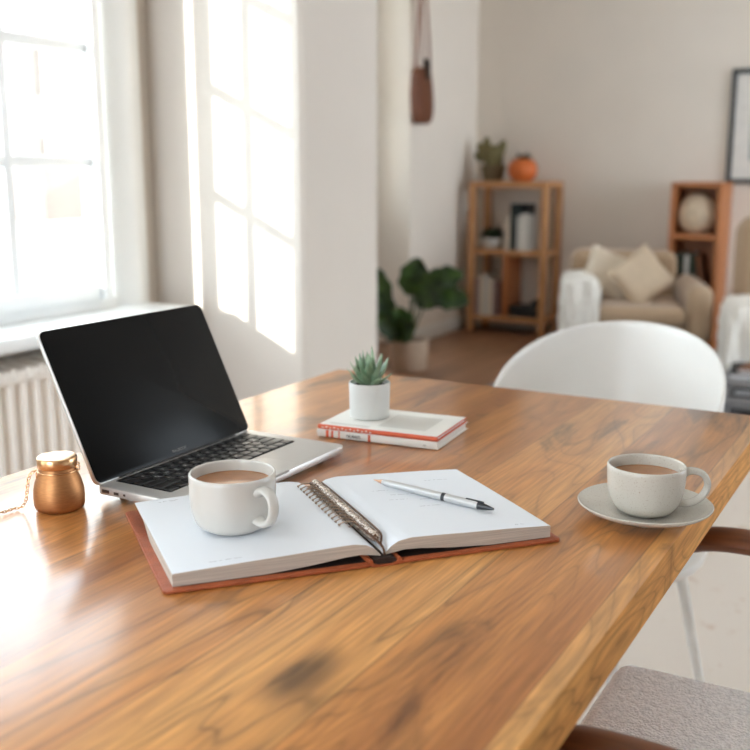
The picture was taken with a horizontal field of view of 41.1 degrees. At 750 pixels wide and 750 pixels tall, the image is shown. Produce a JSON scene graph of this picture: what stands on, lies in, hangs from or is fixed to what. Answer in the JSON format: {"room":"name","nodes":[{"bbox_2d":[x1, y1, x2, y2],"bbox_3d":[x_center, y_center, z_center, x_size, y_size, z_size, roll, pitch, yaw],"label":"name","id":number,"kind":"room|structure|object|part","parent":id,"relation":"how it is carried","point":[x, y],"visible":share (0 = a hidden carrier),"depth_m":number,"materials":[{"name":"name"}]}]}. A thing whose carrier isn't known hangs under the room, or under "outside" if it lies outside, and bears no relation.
{"room":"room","nodes":[
{"label":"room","id":0,"kind":"room"},
{"bbox_2d":[0,0,157,359],"bbox_3d":[-2.339,-0.818,1.060,1.345,3.800,4.580,6,13,29],"label":"wall","id":1,"kind":"structure","parent":0,"point":[140,4],"depth_m":2.77,"materials":[{"name":"white paint"}]},
{"bbox_2d":[0,352,79,477],"bbox_3d":[-0.981,0.343,2.157,0.180,0.687,1.405,6,13,29],"label":"radiator","id":2,"kind":"object","parent":1,"relation":"attached to","point":[34,422],"visible":0.2,"depth_m":2.30,"materials":[{"name":"metal"}]},
{"bbox_2d":[0,352,50,387],"bbox_3d":[-0.955,0.030,2.090,0.132,0.047,1.384,6,13,29],"label":"grille","id":3,"kind":"object","parent":2,"relation":"attached to","point":[25,371],"depth_m":2.29,"materials":[{"name":"metal"}]},
{"bbox_2d":[0,0,184,355],"bbox_3d":[-0.989,-0.696,1.960,0.285,1.358,1.605,6,13,29],"label":"window","id":4,"kind":"structure","parent":1,"relation":"in","point":[104,45],"depth_m":2.56,"materials":[{"name":"paint"}]},
{"bbox_3d":[-0.858,-0.742,2.257,0.052,1.205,0.604,6,13,29],"label":"sash","id":5,"kind":"part","parent":4,"relation":"part of","materials":[{"name":"paint"}]},
{"bbox_3d":[-0.965,-0.042,2.068,0.219,0.034,1.585,6,13,29],"label":"sill","id":6,"kind":"part","parent":4,"relation":"part of","materials":[{"name":"paint"}]},
{"bbox_2d":[145,0,375,400],"bbox_3d":[-0.381,-0.822,2.836,0.670,2.700,0.380,6,13,29],"label":"wall pier","id":7,"kind":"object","parent":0,"point":[263,112],"visible":0.46,"depth_m":2.69,"materials":[{"name":"white paint"}]},
{"bbox_2d":[376,0,376,364],"bbox_3d":[-0.636,-1.377,4.814,1.264,3.400,3.439,0,12,-1],"label":"wall","id":8,"kind":"structure","parent":0,"point":[376,0],"depth_m":4.22,"materials":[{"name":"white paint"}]},
{"bbox_2d":[377,0,478,341],"bbox_3d":[0.259,-1.638,6.846,0.500,2.700,1.010,6,13,29],"label":"wall","id":9,"kind":"structure","parent":0,"point":[425,171],"depth_m":6.54,"materials":[{"name":"white paint"}]},
{"bbox_2d":[410,0,433,123],"bbox_3d":[0.295,-2.075,6.214,0.090,0.999,0.242,6,13,29],"label":"pouch","id":10,"kind":"object","parent":9,"relation":"hanging from","point":[421,86],"visible":1,"depth_m":6.21,"materials":[{"name":"brown leather"}]},
{"bbox_2d":[413,314,465,337],"bbox_3d":[0.481,-0.333,6.980,0.015,0.090,0.985,6,13,29],"label":"baseboard","id":11,"kind":"structure","parent":9,"relation":"attached to","point":[436,329],"depth_m":6.94,"materials":[{"name":"white paint"}]},
{"bbox_2d":[377,325,716,385],"bbox_3d":[1.080,0.747,2.196,6.900,0.120,9.350,6,13,29],"label":"floor","id":12,"kind":"structure","parent":0,"point":[478,356],"depth_m":6.22,"materials":[{"name":"brown wood"}]},
{"bbox_2d":[377,257,468,371],"bbox_3d":[0.252,-0.331,5.573,0.587,0.647,0.316,6,13,29],"label":"leafy houseplant","id":13,"kind":"object","parent":12,"relation":"on","point":[437,287],"visible":0.98,"depth_m":5.56,"materials":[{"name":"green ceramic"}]},
{"bbox_3d":[0.199,-0.119,5.705,0.216,0.178,0.216,6,13,29],"label":"pot","id":14,"kind":"part","parent":13,"relation":"part of","materials":[{"name":"beige ceramic"}]},
{"bbox_3d":[0.203,-0.343,5.606,0.319,0.345,0.110,3,12,15],"label":"stem","id":15,"kind":"part","parent":13,"relation":"part of","materials":[{"name":"green plant"}]},
{"bbox_2d":[466,181,563,336],"bbox_3d":[0.972,-0.822,6.986,0.575,1.045,0.310,6,13,29],"label":"open bookshelf","id":16,"kind":"object","parent":12,"relation":"on","point":[512,260],"visible":0.86,"depth_m":6.92,"materials":[{"name":"brown wood"}]},
{"bbox_2d":[474,277,478,314],"bbox_3d":[0.761,-0.570,7.113,0.035,0.260,0.190,6,13,29],"label":"book","id":17,"kind":"object","parent":16,"relation":"on","point":[476,283],"visible":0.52,"depth_m":7.03,"materials":[{"name":"white paper"}]},
{"bbox_2d":[479,272,493,314],"bbox_3d":[0.791,-0.579,7.094,0.030,0.285,0.190,6,13,29],"label":"book","id":18,"kind":"object","parent":16,"relation":"on","point":[481,276],"visible":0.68,"depth_m":7.01,"materials":[{"name":"white paper"}]},
{"bbox_2d":[474,137,506,180],"bbox_3d":[0.809,-1.500,6.940,0.176,0.302,0.220,-5,13,-24],"label":"potted cactus","id":19,"kind":"object","parent":16,"relation":"on","point":[492,156],"visible":0.98,"depth_m":6.88,"materials":[{"name":"green plant"}]},
{"bbox_2d":[480,165,505,180],"bbox_3d":[0.819,-1.401,6.939,0.176,0.108,0.176,6,13,29],"label":"pot","id":20,"kind":"object","parent":19,"relation":"attached to","point":[489,172],"depth_m":6.88,"materials":[{"name":"brown ceramic"}]},
{"bbox_2d":[483,274,498,314],"bbox_3d":[0.820,-0.571,7.078,0.034,0.275,0.190,6,13,29],"label":"book","id":21,"kind":"object","parent":16,"relation":"on","point":[485,287],"visible":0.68,"depth_m":7.00,"materials":[{"name":"white paper"}]},
{"bbox_2d":[479,225,504,248],"bbox_3d":[0.829,-0.964,6.976,0.222,0.166,0.209,-1,12,-6],"label":"potted fern","id":22,"kind":"object","parent":16,"relation":"on","point":[491,239],"visible":0.98,"depth_m":6.93,"materials":[{"name":"white ceramic"}]},
{"bbox_2d":[480,237,504,248],"bbox_3d":[0.823,-0.921,6.988,0.178,0.078,0.178,6,13,29],"label":"pot","id":23,"kind":"object","parent":22,"relation":"attached to","point":[488,242],"depth_m":6.93,"materials":[{"name":"white ceramic"}]},
{"bbox_2d":[488,276,501,315],"bbox_3d":[0.851,-0.561,7.063,0.032,0.262,0.190,6,13,29],"label":"book","id":24,"kind":"object","parent":16,"relation":"on","point":[490,280],"visible":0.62,"depth_m":6.98,"materials":[{"name":"white paper"}]},
{"bbox_2d":[492,280,501,315],"bbox_3d":[0.882,-0.546,7.048,0.035,0.240,0.190,6,13,29],"label":"book","id":25,"kind":"object","parent":16,"relation":"on","point":[497,285],"visible":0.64,"depth_m":6.98,"materials":[{"name":"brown paper"}]},
{"bbox_2d":[504,218,509,249],"bbox_3d":[0.945,-0.977,6.918,0.034,0.215,0.160,6,13,29],"label":"book","id":26,"kind":"object","parent":16,"relation":"on","point":[507,220],"visible":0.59,"depth_m":6.85,"materials":[{"name":"white paper"}]},
{"bbox_2d":[509,203,526,250],"bbox_3d":[0.989,-1.023,6.894,0.052,0.315,0.180,6,13,29],"label":"book","id":27,"kind":"object","parent":16,"relation":"on","point":[516,208],"visible":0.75,"depth_m":6.82,"materials":[{"name":"black paper"}]},
{"bbox_2d":[516,216,520,250],"bbox_3d":[0.997,-0.970,6.833,0.030,0.235,0.085,6,13,29],"label":"book","id":28,"kind":"object","parent":16,"relation":"on","point":[518,235],"visible":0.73,"depth_m":6.80,"materials":[{"name":"white paper"}]},
{"bbox_2d":[508,152,536,180],"bbox_3d":[1.004,-1.417,6.794,0.203,0.197,0.196,6,13,29],"label":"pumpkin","id":29,"kind":"object","parent":16,"relation":"on","point":[523,168],"visible":0.98,"depth_m":6.73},
{"bbox_2d":[508,298,537,318],"bbox_3d":[1.062,-0.473,6.976,0.200,0.125,0.200,6,13,29],"label":"storage box","id":30,"kind":"object","parent":16,"relation":"on","point":[521,310],"visible":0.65,"depth_m":6.89,"materials":[{"name":"black"}]},
{"bbox_3d":[1.129,-0.503,6.931,0.045,0.050,0.160,6,13,29],"label":"lid","id":31,"kind":"part","parent":30,"relation":"part of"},
{"bbox_2d":[520,214,529,250],"bbox_3d":[1.025,-0.973,6.816,0.032,0.248,0.085,6,13,29],"label":"book","id":32,"kind":"object","parent":16,"relation":"on","point":[523,216],"visible":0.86,"depth_m":6.78,"materials":[{"name":"white paper"}]},
{"bbox_2d":[522,203,535,248],"bbox_3d":[1.062,-1.028,6.927,0.040,0.312,0.150,6,13,29],"label":"book","id":33,"kind":"object","parent":16,"relation":"on","point":[529,208],"visible":0.43,"depth_m":6.88,"materials":[{"name":"black paper"}]},
{"bbox_2d":[525,215,533,250],"bbox_3d":[1.052,-0.966,6.802,0.028,0.240,0.085,6,13,29],"label":"book","id":34,"kind":"object","parent":16,"relation":"on","point":[529,232],"visible":1,"depth_m":6.78,"materials":[{"name":"white paper"}]},
{"bbox_2d":[487,351,749,414],"bbox_3d":[2.509,0.115,4.965,3.620,0.014,1.900,6,13,29],"label":"rug","id":35,"kind":"object","parent":12,"relation":"on","point":[731,410],"visible":0.02,"depth_m":4.67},
{"bbox_2d":[571,248,712,342],"bbox_3d":[1.549,-0.414,5.964,0.796,0.626,0.779,2,12,9],"label":"armchair","id":36,"kind":"object","parent":35,"relation":"on","point":[686,305],"visible":0.44,"depth_m":5.62,"materials":[{"name":"beige fabric"}]},
{"bbox_2d":[558,270,600,330],"bbox_3d":[1.196,-0.363,5.877,0.232,0.460,0.571,2,12,9],"label":"throw blanket","id":37,"kind":"object","parent":36,"relation":"on","point":[580,291],"visible":0.72,"depth_m":5.61,"materials":[{"name":"white fabric"}]},
{"bbox_2d":[584,244,626,298],"bbox_3d":[1.406,-0.601,5.990,0.395,0.355,0.183,1,12,4],"label":"throw pillow","id":38,"kind":"object","parent":36,"relation":"on","point":[601,260],"visible":0.53,"depth_m":5.94,"materials":[{"name":"beige fabric"}]},
{"bbox_3d":[1.542,-0.571,6.236,0.639,0.427,0.194,2,12,9],"label":"backrest","id":39,"kind":"part","parent":36,"relation":"part of","materials":[{"name":"beige fabric"}]},
{"bbox_2d":[606,243,675,302],"bbox_3d":[1.552,-0.569,5.833,0.392,0.389,0.180,-3,12,-13],"label":"throw pillow","id":40,"kind":"object","parent":36,"relation":"on","point":[641,276],"visible":0.96,"depth_m":5.78,"materials":[{"name":"beige fabric"}]},
{"bbox_2d":[599,295,685,327],"bbox_3d":[1.536,-0.380,5.893,0.513,0.124,0.623,2,12,9],"label":"seat cushion","id":41,"kind":"object","parent":36,"relation":"on","point":[669,310],"depth_m":5.62,"materials":[{"name":"beige fabric"}]},
{"bbox_3d":[1.869,-0.397,5.902,0.144,0.338,0.728,2,12,9],"label":"armrest","id":42,"kind":"part","parent":36,"relation":"part of","materials":[{"name":"beige fabric"}]},
{"bbox_2d":[724,361,749,412],"bbox_3d":[2.067,0.103,4.550,0.900,0.175,0.520,6,13,29],"label":"coffee table","id":43,"kind":"object","parent":35,"relation":"on","point":[731,400],"visible":0.34,"depth_m":4.52,"materials":[{"name":"grey paint"}]},
{"bbox_3d":[1.595,0.116,4.562,0.040,0.145,0.040,6,13,29],"label":"leg","id":44,"kind":"part","parent":43,"relation":"part of","materials":[{"name":"grey paint"}]},
{"bbox_2d":[725,387,749,409],"bbox_3d":[2.067,0.120,4.554,0.880,0.050,0.500,6,13,29],"label":"shelf","id":45,"kind":"object","parent":43,"relation":"attached to","point":[731,400],"depth_m":4.52,"materials":[{"name":"grey paint"}]},
{"bbox_2d":[729,362,749,379],"bbox_3d":[1.773,-0.015,4.632,0.240,0.022,0.300,5,12,21],"label":"magazine","id":46,"kind":"object","parent":43,"relation":"on","point":[733,374],"visible":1,"depth_m":4.54,"materials":[{"name":"white paper"}]},
{"bbox_2d":[737,362,749,373],"bbox_3d":[1.797,-0.027,4.590,0.200,0.018,0.240,8,14,33],"label":"magazine","id":47,"kind":"object","parent":46,"relation":"on","point":[745,369],"visible":1,"depth_m":4.54,"materials":[{"name":"white paper"}]},
{"bbox_2d":[734,387,749,395],"bbox_3d":[1.828,0.060,4.656,0.240,0.026,0.340,6,13,29],"label":"magazine","id":48,"kind":"object","parent":43,"relation":"on","point":[737,391],"visible":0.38,"depth_m":4.56,"materials":[{"name":"white paper"}]},
{"bbox_2d":[732,216,749,295],"bbox_3d":[2.291,-0.394,5.270,0.805,0.862,0.783,3,12,15],"label":"lounge chair","id":49,"kind":"object","parent":35,"relation":"on","point":[741,267],"visible":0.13,"depth_m":5.51,"materials":[{"name":"beige fabric"}]},
{"bbox_2d":[716,294,749,371],"bbox_3d":[1.920,-0.213,5.204,0.240,0.356,0.514,3,12,15],"label":"throw blanket","id":50,"kind":"object","parent":49,"relation":"on","point":[733,332],"visible":0.9,"depth_m":5.00,"materials":[{"name":"white fabric"}]},
{"bbox_2d":[576,471,749,723],"bbox_3d":[1.245,0.695,2.119,2.950,0.012,4.100,6,13,29],"label":"rug","id":51,"kind":"object","parent":12,"relation":"on","point":[719,590],"visible":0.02,"depth_m":2.47,"materials":[{"name":"beige carpet"}]},
{"bbox_2d":[0,369,749,749],"bbox_3d":[-0.210,0.552,0.941,0.757,0.738,1.905,6,13,29],"label":"dining table","id":52,"kind":"object","parent":51,"relation":"on","point":[504,649],"visible":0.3,"depth_m":0.83,"materials":[{"name":"brown wood"}]},
{"bbox_2d":[0,451,84,513],"bbox_3d":[-0.365,0.120,1.069,0.056,0.058,0.111,11,16,43],"label":"jar","id":53,"kind":"object","parent":52,"relation":"on","point":[58,488],"visible":1,"depth_m":1.07,"materials":[{"name":"metal"}]},
{"bbox_3d":[-0.395,0.127,1.072,0.070,0.043,0.011,-9,15,-38],"label":"chain","id":54,"kind":"part","parent":53,"relation":"part of","materials":[{"name":"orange metal"}]},
{"bbox_3d":[-0.345,0.093,1.084,0.042,0.012,0.042,6,13,29],"label":"lid","id":55,"kind":"part","parent":53,"relation":"part of","materials":[{"name":"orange metal"}]},
{"bbox_2d":[36,305,342,501],"bbox_3d":[-0.212,0.027,1.213,0.238,0.182,0.287,6,13,29],"label":"laptop","id":56,"kind":"object","parent":52,"relation":"on","point":[149,399],"visible":0.92,"depth_m":1.23,"materials":[{"name":"silver metal"}]},
{"bbox_3d":[-0.279,0.014,1.249,0.084,0.170,0.286,6,13,29],"label":"lid","id":57,"kind":"part","parent":56,"relation":"part of","materials":[{"name":"silver metal"}]},
{"bbox_2d":[126,469,559,593],"bbox_3d":[-0.041,0.144,1.028,0.401,0.027,0.228,-4,12,-19],"label":"open notebook","id":58,"kind":"object","parent":52,"relation":"on","point":[339,523],"visible":0.96,"depth_m":0.97,"materials":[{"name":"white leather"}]},
{"bbox_2d":[188,459,278,535],"bbox_3d":[-0.132,0.120,0.971,0.096,0.056,0.084,2,12,8],"label":"coffee mug","id":59,"kind":"object","parent":58,"relation":"on","point":[232,497],"visible":1,"depth_m":0.94,"materials":[{"name":"white ceramic"}]},
{"bbox_3d":[-0.102,0.125,0.937,0.030,0.040,0.016,11,16,43],"label":"handle","id":60,"kind":"part","parent":59,"relation":"part of","materials":[{"name":"white ceramic"}]},
{"bbox_3d":[-0.034,0.138,1.034,0.012,0.012,0.187,-5,12,-22],"label":"binding cord","id":61,"kind":"part","parent":58,"relation":"part of","materials":[{"name":"brown metal"}]},
{"bbox_2d":[374,479,493,509],"bbox_3d":[0.060,0.126,1.060,0.151,0.010,0.009,10,15,35],"label":"ballpoint pen","id":62,"kind":"object","parent":58,"relation":"on","point":[467,502],"visible":1,"depth_m":1.05,"materials":[{"name":"silver metal"}]},
{"bbox_2d":[317,422,467,449],"bbox_3d":[0.026,0.076,1.405,0.178,0.010,0.125,5,13,24],"label":"book","id":63,"kind":"object","parent":52,"relation":"on","point":[320,432],"visible":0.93,"depth_m":1.35,"materials":[{"name":"white paper"}]},
{"bbox_2d":[318,409,466,441],"bbox_3d":[0.026,0.067,1.403,0.176,0.007,0.122,5,13,24],"label":"book","id":64,"kind":"object","parent":63,"relation":"on","point":[401,424],"visible":0.86,"depth_m":1.38,"materials":[{"name":"white paper"}]},
{"bbox_2d":[347,346,392,420],"bbox_3d":[-0.006,0.009,1.414,0.063,0.102,0.066,6,13,29],"label":"potted succulent","id":65,"kind":"object","parent":64,"relation":"on","point":[369,393],"visible":1,"depth_m":1.40,"materials":[{"name":"ceramic"}]},
{"bbox_2d":[349,378,389,420],"bbox_3d":[-0.008,0.034,1.420,0.058,0.051,0.058,6,13,29],"label":"pot","id":66,"kind":"object","parent":65,"relation":"attached to","point":[369,398],"depth_m":1.40,"materials":[{"name":"white ceramic"}]},
{"bbox_3d":[0.016,0.065,1.398,0.138,0.001,0.086,5,13,24],"label":"printed panel","id":67,"kind":"part","parent":64,"relation":"part of","materials":[{"name":"white paper"}]},
{"bbox_2d":[577,483,713,527],"bbox_3d":[0.286,0.142,1.063,0.140,0.017,0.140,6,13,29],"label":"saucer","id":68,"kind":"object","parent":52,"relation":"on","point":[596,499],"visible":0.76,"depth_m":1.05,"materials":[{"name":"white ceramic"}]},
{"bbox_2d":[607,453,710,517],"bbox_3d":[0.294,0.118,1.063,0.100,0.053,0.082,-8,14,-34],"label":"coffee cup","id":69,"kind":"object","parent":68,"relation":"on","point":[640,485],"visible":1,"depth_m":1.03,"materials":[{"name":"white ceramic"}]},
{"bbox_3d":[0.337,0.119,1.059,0.038,0.044,0.015,0,12,-1],"label":"handle","id":70,"kind":"part","parent":69,"relation":"part of","materials":[{"name":"white ceramic"}]},
{"bbox_2d":[494,321,725,685],"bbox_3d":[0.443,0.320,1.953,0.444,0.786,0.565,5,13,24],"label":"shell chair","id":71,"kind":"object","parent":51,"relation":"on","point":[629,361],"visible":0.18,"depth_m":2.09,"materials":[{"name":"white plastic"}]},
{"bbox_3d":[0.436,0.534,1.838,0.025,0.408,0.041,5,13,24],"label":"leg","id":72,"kind":"part","parent":71,"relation":"part of","materials":[{"name":"white paint"}]},
{"bbox_3d":[0.637,0.492,2.039,0.161,0.414,0.025,-9,15,-37],"label":"leg","id":73,"kind":"part","parent":71,"relation":"part of","materials":[{"name":"white paint"}]},
{"bbox_2d":[559,526,749,749],"bbox_3d":[0.497,0.490,0.964,0.685,0.850,0.624,6,13,29],"label":"armchair","id":74,"kind":"object","parent":51,"relation":"on","point":[639,708],"visible":0.85,"depth_m":1.19,"materials":[{"name":"grey fabric"}]},
{"bbox_3d":[0.347,0.315,0.697,0.588,0.080,0.082,6,13,29],"label":"armrest","id":75,"kind":"part","parent":74,"relation":"part of","materials":[{"name":"brown wood"}]},
{"bbox_3d":[0.449,0.482,0.996,0.568,0.082,0.497,6,13,29],"label":"seat","id":76,"kind":"part","parent":74,"relation":"part of","materials":[{"name":"grey fabric"}]},
{"bbox_3d":[0.615,0.230,1.161,0.588,0.080,0.082,6,13,29],"label":"armrest","id":77,"kind":"part","parent":74,"relation":"part of","materials":[{"name":"brown wood"}]},
{"bbox_2d":[668,182,732,349],"bbox_3d":[2.059,-0.700,6.387,0.310,1.045,0.320,6,13,29],"label":"bookcase","id":78,"kind":"object","parent":12,"relation":"on","point":[715,243],"visible":0.52,"depth_m":6.28,"materials":[{"name":"orange wood"}]},
{"bbox_2d":[674,252,679,277],"bbox_3d":[1.950,-0.667,6.415,0.034,0.235,0.180,6,13,29],"label":"book","id":79,"kind":"object","parent":78,"relation":"on","point":[677,254],"visible":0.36,"depth_m":6.33,"materials":[{"name":"white paper"}]},
{"bbox_3d":[1.935,-0.699,6.458,0.026,1.015,0.320,6,13,29],"label":"panel","id":80,"kind":"part","parent":78,"relation":"part of","materials":[{"name":"orange wood"}]},
{"bbox_2d":[678,250,690,275],"bbox_3d":[1.980,-0.669,6.398,0.030,0.245,0.180,6,13,29],"label":"book","id":81,"kind":"object","parent":78,"relation":"on","point":[683,253],"visible":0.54,"depth_m":6.31,"materials":[{"name":"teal paper"}]},
{"bbox_2d":[684,254,688,273],"bbox_3d":[2.005,-0.658,6.385,0.026,0.228,0.180,6,13,29],"label":"book","id":82,"kind":"object","parent":78,"relation":"on","point":[686,261],"visible":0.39,"depth_m":6.30,"materials":[{"name":"white paper"}]},
{"bbox_2d":[688,251,700,277],"bbox_3d":[2.032,-0.661,6.369,0.032,0.240,0.180,6,13,29],"label":"book","id":83,"kind":"object","parent":78,"relation":"on","point":[692,269],"visible":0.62,"depth_m":6.29,"materials":[{"name":"white paper"}]},
{"bbox_2d":[677,193,716,233],"bbox_3d":[2.027,-1.015,6.282,0.236,0.248,0.236,6,13,29],"label":"decorative ball","id":84,"kind":"object","parent":78,"relation":"on","point":[696,214],"visible":1,"depth_m":6.20,"materials":[{"name":"beige"}]},
{"bbox_3d":[2.133,-0.737,6.517,0.254,0.965,0.012,6,13,29],"label":"panel","id":85,"kind":"part","parent":78,"relation":"part of","materials":[{"name":"orange wood"}]},
{"bbox_2d":[696,253,708,286],"bbox_3d":[2.078,-0.652,6.344,0.061,0.233,0.180,6,13,29],"label":"book","id":86,"kind":"object","parent":78,"relation":"on","point":[701,262],"visible":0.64,"depth_m":6.30,"materials":[{"name":"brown paper"}]},
{"bbox_3d":[2.181,-0.671,6.322,0.030,1.015,0.320,6,13,29],"label":"panel","id":87,"kind":"part","parent":78,"relation":"part of","materials":[{"name":"orange wood"}]},
{"bbox_2d":[475,0,749,313],"bbox_3d":[3.210,-1.442,5.885,7.200,2.700,0.200,6,13,29],"label":"wall","id":88,"kind":"structure","parent":0,"point":[619,102],"depth_m":6.68,"materials":[{"name":"white paint"}]},
{"bbox_2d":[474,320,549,330],"bbox_3d":[3.417,-0.115,5.909,6.200,0.090,0.015,6,13,29],"label":"baseboard","id":89,"kind":"structure","parent":88,"relation":"attached to","point":[477,322],"depth_m":7.25,"materials":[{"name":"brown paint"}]},
{"bbox_2d":[725,68,749,183],"bbox_3d":[2.500,-1.531,6.146,0.620,0.700,0.025,6,13,29],"label":"framed picture","id":90,"kind":"object","parent":88,"relation":"attached to","point":[738,149],"visible":0.94,"depth_m":6.27,"materials":[{"name":"paper"}]},
{"label":"outside","id":91,"kind":"structure","parent":0,"visible":0},
{"bbox_3d":[-17.336,-0.464,33.429,57.400,0.200,80.000,6,13,29],"label":"ground","id":92,"kind":"structure","parent":91,"visible":0},
{"bbox_2d":[1,0,80,171],"bbox_3d":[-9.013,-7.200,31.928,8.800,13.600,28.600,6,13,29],"label":"window pane","id":93,"kind":"structure","parent":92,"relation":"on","point":[41,83],"depth_m":24.89,"materials":[{"name":"glass"}]},
{"bbox_2d":[0,167,87,295],"bbox_3d":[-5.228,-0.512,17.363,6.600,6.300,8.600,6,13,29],"label":"window pane","id":94,"kind":"structure","parent":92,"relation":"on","point":[49,201],"depth_m":13.05,"materials":[{"name":"glass"}]}
]}

